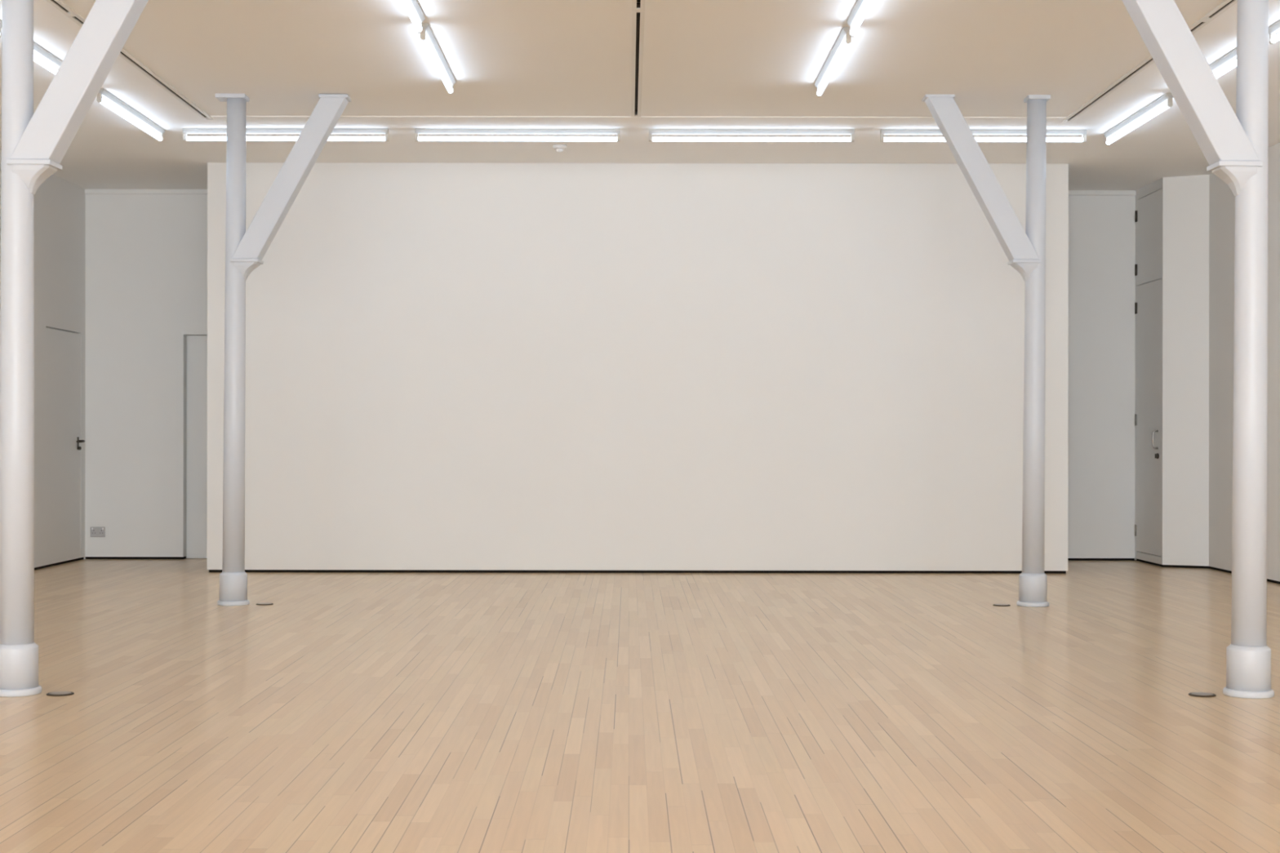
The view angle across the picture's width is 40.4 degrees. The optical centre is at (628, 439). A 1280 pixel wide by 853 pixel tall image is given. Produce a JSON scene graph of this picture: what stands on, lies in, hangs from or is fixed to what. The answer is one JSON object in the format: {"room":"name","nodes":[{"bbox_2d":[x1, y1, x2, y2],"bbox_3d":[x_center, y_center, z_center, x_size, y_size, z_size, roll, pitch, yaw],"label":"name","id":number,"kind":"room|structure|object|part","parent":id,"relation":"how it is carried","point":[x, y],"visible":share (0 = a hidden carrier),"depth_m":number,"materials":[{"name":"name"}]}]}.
{"room":"museum","nodes":[
{"label":"museum","id":0,"kind":"room"},
{"bbox_2d":[0,150,85,567],"bbox_3d":[-5.054,-0.601,2.030,0.150,3.388,28.060,0,0,0],"label":"wall","id":1,"kind":"structure","parent":0,"point":[59,203],"depth_m":14.99,"materials":[{"name":"white paint"}]},
{"bbox_2d":[34,557,84,569],"bbox_3d":[-5.013,1.082,1.960,0.038,0.022,27.920,0,0,0],"label":"baseboard","id":2,"kind":"structure","parent":1,"relation":"attached to","point":[80,558],"depth_m":15.23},
{"bbox_2d":[45,327,84,564],"bbox_3d":[-4.968,0.055,15.325,0.108,2.033,0.943,0,0,0],"label":"door","id":3,"kind":"structure","parent":1,"relation":"in","point":[63,355],"depth_m":15.29,"materials":[{"name":"paint"}]},
{"bbox_3d":[-4.978,0.031,15.706,0.008,0.115,0.032,0,0,0],"label":"handle plate","id":4,"kind":"part","parent":3,"relation":"part of","materials":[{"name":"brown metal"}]},
{"bbox_3d":[-4.945,0.013,15.628,0.062,0.027,0.177,0,0,0],"label":"handle","id":5,"kind":"part","parent":3,"relation":"part of","materials":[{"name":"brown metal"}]},
{"bbox_2d":[84,194,1136,559],"bbox_3d":[0.003,-0.594,16.020,10.265,3.388,0.200,0,0,0],"label":"wall","id":6,"kind":"structure","parent":0,"point":[146,255],"depth_m":15.92,"materials":[{"name":"white paint"}]},
{"bbox_2d":[90,527,105,537],"bbox_3d":[-4.863,0.843,15.914,0.136,0.092,0.013,0,0,0],"label":"wall socket","id":7,"kind":"object","parent":6,"relation":"attached to","point":[95,531],"visible":1,"depth_m":15.91,"materials":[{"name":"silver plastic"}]},
{"bbox_2d":[186,335,207,558],"bbox_3d":[-3.630,0.064,16.038,0.892,2.050,0.040,0,0,0],"label":"door","id":8,"kind":"structure","parent":6,"relation":"in","point":[197,345],"depth_m":16.02,"materials":[{"name":"paint"}]},
{"bbox_2d":[84,189,1135,195],"bbox_3d":[-0.169,-2.266,15.912,9.615,0.045,0.016,0,0,0],"label":"trim","id":9,"kind":"structure","parent":6,"relation":"attached to","point":[1071,193],"depth_m":15.90,"materials":[{"name":"white paint"}]},
{"bbox_2d":[85,556,1134,560],"bbox_3d":[-0.174,1.089,15.976,9.615,0.022,0.088,0,0,0],"label":"baseboard","id":10,"kind":"structure","parent":6,"relation":"attached to","point":[86,557],"depth_m":15.93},
{"bbox_2d":[206,162,1068,571],"bbox_3d":[0.072,-0.605,14.510,7.115,3.366,0.300,0,0,0],"label":"wall partition","id":11,"kind":"structure","parent":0,"point":[450,366],"depth_m":14.36,"materials":[{"name":"white paint"}]},
{"bbox_2d":[208,569,1066,573],"bbox_3d":[0.070,1.089,14.510,7.087,0.022,0.272,0,0,0],"label":"baseboard","id":12,"kind":"structure","parent":11,"relation":"attached to","point":[210,571],"depth_m":14.38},
{"bbox_2d":[0,558,1279,852],"bbox_3d":[0.001,1.130,1.985,10.365,0.060,28.370,0,0,0],"label":"floor","id":13,"kind":"structure","parent":0,"point":[348,712],"depth_m":6.92,"materials":[{"name":"brown wood"}]},
{"bbox_2d":[46,691,74,696],"bbox_3d":[-2.450,1.093,7.490,0.114,0.008,0.114,0,0,0],"label":"floor plate","id":14,"kind":"object","parent":13,"relation":"on","point":[56,693],"visible":1,"depth_m":7.47,"materials":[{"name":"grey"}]},
{"bbox_2d":[0,0,148,697],"bbox_3d":[-2.319,-0.597,7.510,0.856,3.388,0.209,0,0,0],"label":"column","id":15,"kind":"structure","parent":13,"relation":"on","point":[34,145],"depth_m":7.45,"materials":[{"name":"metal"}]},
{"bbox_2d":[256,603,273,605],"bbox_3d":[-2.426,1.093,11.580,0.114,0.008,0.114,0,0,0],"label":"floor plate","id":16,"kind":"object","parent":13,"relation":"on","point":[260,604],"visible":1,"depth_m":11.54,"materials":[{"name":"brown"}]},
{"bbox_2d":[215,93,351,606],"bbox_3d":[-2.309,-0.596,11.570,0.877,3.388,0.209,0,0,0],"label":"column","id":17,"kind":"structure","parent":13,"relation":"on","point":[245,251],"depth_m":11.51,"materials":[{"name":"metal"}]},
{"bbox_3d":[-2.639,-2.279,11.570,0.195,0.026,0.150,0,0,0],"label":"cap plate","id":18,"kind":"part","parent":17,"relation":"part of","materials":[{"name":"paint"}]},
{"bbox_3d":[-1.955,-2.276,11.570,0.192,0.022,0.156,0,0,0],"label":"brace plate","id":19,"kind":"part","parent":17,"relation":"part of","materials":[{"name":"paint"}]},
{"bbox_2d":[921,94,1050,607],"bbox_3d":[2.378,-0.593,11.570,0.856,3.388,0.209,0,0,0],"label":"column","id":20,"kind":"structure","parent":13,"relation":"on","point":[1025,251],"depth_m":11.51,"materials":[{"name":"metal"}]},
{"bbox_3d":[2.058,-2.278,11.570,0.192,0.022,0.156,0,0,0],"label":"brace plate","id":21,"kind":"part","parent":20,"relation":"part of","materials":[{"name":"paint"}]},
{"bbox_3d":[2.717,-2.271,11.570,0.145,0.026,0.150,0,0,0],"label":"cap plate","id":22,"kind":"part","parent":20,"relation":"part of","materials":[{"name":"paint"}]},
{"bbox_2d":[992,604,1010,606],"bbox_3d":[2.482,1.100,11.580,0.114,0.008,0.114,0,0,0],"label":"floor plate","id":23,"kind":"object","parent":13,"relation":"on","point":[996,605],"visible":1,"depth_m":11.54,"materials":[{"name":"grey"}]},
{"bbox_2d":[1134,174,1208,566],"bbox_3d":[4.886,-0.598,15.500,0.500,3.366,1.120,0,0,0],"label":"wall pier","id":24,"kind":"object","parent":13,"relation":"on","point":[1184,199],"visible":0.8,"depth_m":15.02,"materials":[{"name":"white paint"}]},
{"bbox_2d":[1134,188,1161,564],"bbox_3d":[4.623,-0.552,15.512,0.081,3.273,0.757,0,0,0],"label":"door","id":25,"kind":"structure","parent":24,"relation":"attached to","point":[1148,214],"depth_m":15.48,"materials":[{"name":"paint"}]},
{"bbox_3d":[4.647,1.052,15.512,0.028,0.064,0.756,0,0,0],"label":"kick panel","id":26,"kind":"part","parent":25,"relation":"part of","materials":[{"name":"paint"}]},
{"bbox_3d":[4.652,-1.799,15.512,0.028,0.779,0.756,0,0,0],"label":"panel","id":27,"kind":"part","parent":25,"relation":"part of","materials":[{"name":"paint"}]},
{"bbox_3d":[4.609,-0.003,15.230,0.054,0.168,0.016,0,0,0],"label":"pull handle","id":28,"kind":"part","parent":25,"relation":"part of","materials":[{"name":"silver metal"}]},
{"bbox_2d":[1136,558,1209,568],"bbox_3d":[4.891,1.096,15.430,0.486,0.022,0.980,0,0,0],"label":"baseboard","id":29,"kind":"object","parent":24,"relation":"attached to","point":[1138,560],"visible":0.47,"depth_m":15.08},
{"bbox_2d":[1121,0,1274,698],"bbox_3d":[2.363,-0.592,7.510,0.857,3.388,0.209,0,0,0],"label":"column","id":30,"kind":"structure","parent":13,"relation":"on","point":[1234,147],"depth_m":7.45,"materials":[{"name":"metal"}]},
{"bbox_2d":[1188,692,1216,697],"bbox_3d":[2.477,1.100,7.510,0.114,0.008,0.114,0,0,0],"label":"floor plate","id":31,"kind":"object","parent":13,"relation":"on","point":[1193,694],"visible":1,"depth_m":7.49,"materials":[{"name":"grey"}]},
{"bbox_2d":[0,0,1279,190],"bbox_3d":[0.006,-2.368,1.985,10.365,0.160,28.370,0,0,0],"label":"ceiling","id":32,"kind":"structure","parent":0,"point":[706,58],"depth_m":10.82,"materials":[{"name":"paint"}]},
{"bbox_2d":[0,19,2,37],"bbox_3d":[-3.455,-2.248,8.775,0.060,0.090,1.512,0,0,0],"label":"strip light","id":33,"kind":"object","parent":32,"relation":"attached to","point":[1,20],"visible":0.7,"depth_m":9.51,"materials":[{"name":"glass"}]},
{"bbox_2d":[33,41,62,74],"bbox_3d":[-3.455,-2.248,10.430,0.060,0.090,1.512,0,0,0],"label":"strip light","id":34,"kind":"object","parent":32,"relation":"attached to","point":[39,51],"visible":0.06,"depth_m":10.26,"materials":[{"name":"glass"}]},
{"bbox_2d":[45,0,77,14],"bbox_3d":[-2.997,-2.311,7.322,0.068,0.052,4.043,0,0,0],"label":"ceiling track","id":35,"kind":"object","parent":32,"relation":"attached to","point":[60,5],"visible":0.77,"depth_m":9.19,"materials":[{"name":"metal"}]},
{"bbox_2d":[96,88,164,142],"bbox_3d":[-3.455,-2.248,12.085,0.060,0.090,1.512,0,0,0],"label":"strip light","id":36,"kind":"object","parent":32,"relation":"attached to","point":[103,93],"visible":0.93,"depth_m":11.98,"materials":[{"name":"glass"}]},
{"bbox_2d":[65,13,212,119],"bbox_3d":[-2.997,-2.306,10.858,0.068,0.042,3.023,0,0,0],"label":"ceiling track","id":37,"kind":"object","parent":32,"relation":"attached to","point":[77,19],"visible":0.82,"depth_m":11.00,"materials":[{"name":"metal"}]},
{"bbox_2d":[182,128,226,141],"bbox_3d":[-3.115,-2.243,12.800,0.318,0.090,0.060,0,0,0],"label":"strip light","id":38,"kind":"object","parent":32,"relation":"attached to","point":[185,131],"depth_m":12.79,"materials":[{"name":"glass"}]},
{"bbox_2d":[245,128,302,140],"bbox_3d":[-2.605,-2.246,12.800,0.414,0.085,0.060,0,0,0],"label":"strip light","id":39,"kind":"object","parent":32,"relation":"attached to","point":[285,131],"depth_m":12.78,"materials":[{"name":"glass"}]},
{"bbox_2d":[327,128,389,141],"bbox_3d":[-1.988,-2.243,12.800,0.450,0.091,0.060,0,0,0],"label":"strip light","id":40,"kind":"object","parent":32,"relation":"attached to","point":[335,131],"depth_m":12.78,"materials":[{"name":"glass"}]},
{"bbox_2d":[400,0,425,33],"bbox_3d":[-1.132,-2.245,8.645,0.060,0.090,1.512,0,0,0],"label":"strip light","id":41,"kind":"object","parent":32,"relation":"attached to","point":[412,7],"visible":1,"depth_m":9.11,"materials":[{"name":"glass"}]},
{"bbox_2d":[420,22,455,93],"bbox_3d":[-1.132,-2.245,10.300,0.060,0.090,1.512,0,0,0],"label":"strip light","id":42,"kind":"object","parent":32,"relation":"attached to","point":[427,36],"visible":0.94,"depth_m":10.16,"materials":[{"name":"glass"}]},
{"bbox_2d":[414,128,620,141],"bbox_3d":[-0.819,-2.244,12.800,1.512,0.090,0.060,0,0,0],"label":"strip light","id":43,"kind":"object","parent":32,"relation":"attached to","point":[417,131],"visible":1,"depth_m":12.79,"materials":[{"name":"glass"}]},
{"bbox_2d":[552,144,566,152],"bbox_3d":[-0.537,-2.262,13.500,0.106,0.054,0.106,0,0,0],"label":"smoke detector","id":44,"kind":"object","parent":32,"relation":"attached to","point":[559,148],"visible":1,"depth_m":13.47,"materials":[{"name":"white plastic"}]},
{"bbox_2d":[631,2,644,116],"bbox_3d":[0.050,-2.302,10.754,0.068,0.042,3.033,0,0,0],"label":"ceiling track","id":45,"kind":"object","parent":32,"relation":"attached to","point":[637,16],"visible":0.92,"depth_m":10.46,"materials":[{"name":"black metal"}]},
{"bbox_2d":[210,115,1066,122],"bbox_3d":[0.067,-2.284,12.367,6.048,0.007,0.165,0,0,0],"label":"trim","id":46,"kind":"structure","parent":32,"relation":"attached to","point":[441,118],"depth_m":12.36,"materials":[{"name":"paint"}]},
{"bbox_2d":[631,0,644,10],"bbox_3d":[0.050,-2.307,7.266,0.068,0.052,3.933,0,0,0],"label":"ceiling track","id":47,"kind":"object","parent":32,"relation":"attached to","point":[634,7],"visible":1,"depth_m":9.14,"materials":[{"name":"black metal"}]},
{"bbox_2d":[648,128,854,142],"bbox_3d":[0.903,-2.242,12.800,1.512,0.090,0.060,0,0,0],"label":"strip light","id":48,"kind":"object","parent":32,"relation":"attached to","point":[651,131],"visible":1,"depth_m":12.79,"materials":[{"name":"glass"}]},
{"bbox_2d":[814,26,851,97],"bbox_3d":[1.216,-2.241,10.370,0.060,0.090,1.512,0,0,0],"label":"strip light","id":49,"kind":"object","parent":32,"relation":"attached to","point":[843,41],"visible":0.91,"depth_m":10.23,"materials":[{"name":"glass"}]},
{"bbox_2d":[846,0,874,36],"bbox_3d":[1.216,-2.241,8.715,0.060,0.090,1.512,0,0,0],"label":"strip light","id":50,"kind":"object","parent":32,"relation":"attached to","point":[861,7],"visible":1,"depth_m":9.14,"materials":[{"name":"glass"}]},
{"bbox_2d":[880,128,1086,142],"bbox_3d":[2.609,-2.239,12.800,1.512,0.090,0.060,0,0,0],"label":"strip light","id":51,"kind":"object","parent":32,"relation":"attached to","point":[882,131],"visible":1,"depth_m":12.78,"materials":[{"name":"glass"}]},
{"bbox_2d":[1062,19,1211,121],"bbox_3d":[3.131,-2.298,10.936,0.068,0.042,3.008,0,0,0],"label":"ceiling track","id":52,"kind":"object","parent":32,"relation":"attached to","point":[1198,24],"visible":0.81,"depth_m":11.08,"materials":[{"name":"metal"}]},
{"bbox_2d":[1103,93,1173,145],"bbox_3d":[3.563,-2.238,12.190,0.060,0.090,1.512,0,0,0],"label":"strip light","id":53,"kind":"object","parent":32,"relation":"attached to","point":[1167,97],"visible":0.95,"depth_m":12.08,"materials":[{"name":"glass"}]},
{"bbox_2d":[1200,0,1237,20],"bbox_3d":[3.131,-2.303,7.364,0.068,0.052,4.128,0,0,0],"label":"ceiling track","id":54,"kind":"object","parent":32,"relation":"attached to","point":[1225,5],"visible":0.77,"depth_m":9.21,"materials":[{"name":"metal"}]},
{"bbox_2d":[1209,47,1236,78],"bbox_3d":[3.563,-2.238,10.535,0.060,0.090,1.512,0,0,0],"label":"strip light","id":55,"kind":"object","parent":32,"relation":"attached to","point":[1230,56],"visible":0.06,"depth_m":10.35,"materials":[{"name":"glass"}]},
{"bbox_2d":[1268,19,1279,44],"bbox_3d":[3.563,-2.238,8.880,0.060,0.090,1.512,0,0,0],"label":"strip light","id":56,"kind":"object","parent":32,"relation":"attached to","point":[1274,28],"visible":0.91,"depth_m":9.56,"materials":[{"name":"glass"}]},
{"bbox_2d":[1208,142,1279,581],"bbox_3d":[5.061,-0.598,1.470,0.150,3.366,26.940,0,0,0],"label":"wall","id":57,"kind":"structure","parent":0,"point":[1221,197],"depth_m":14.50,"materials":[{"name":"white paint"}]},
{"bbox_2d":[1209,566,1279,584],"bbox_3d":[5.064,1.096,1.470,0.138,0.022,26.940,0,0,0],"label":"baseboard","id":58,"kind":"structure","parent":57,"relation":"attached to","point":[1211,567],"depth_m":14.49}
]}

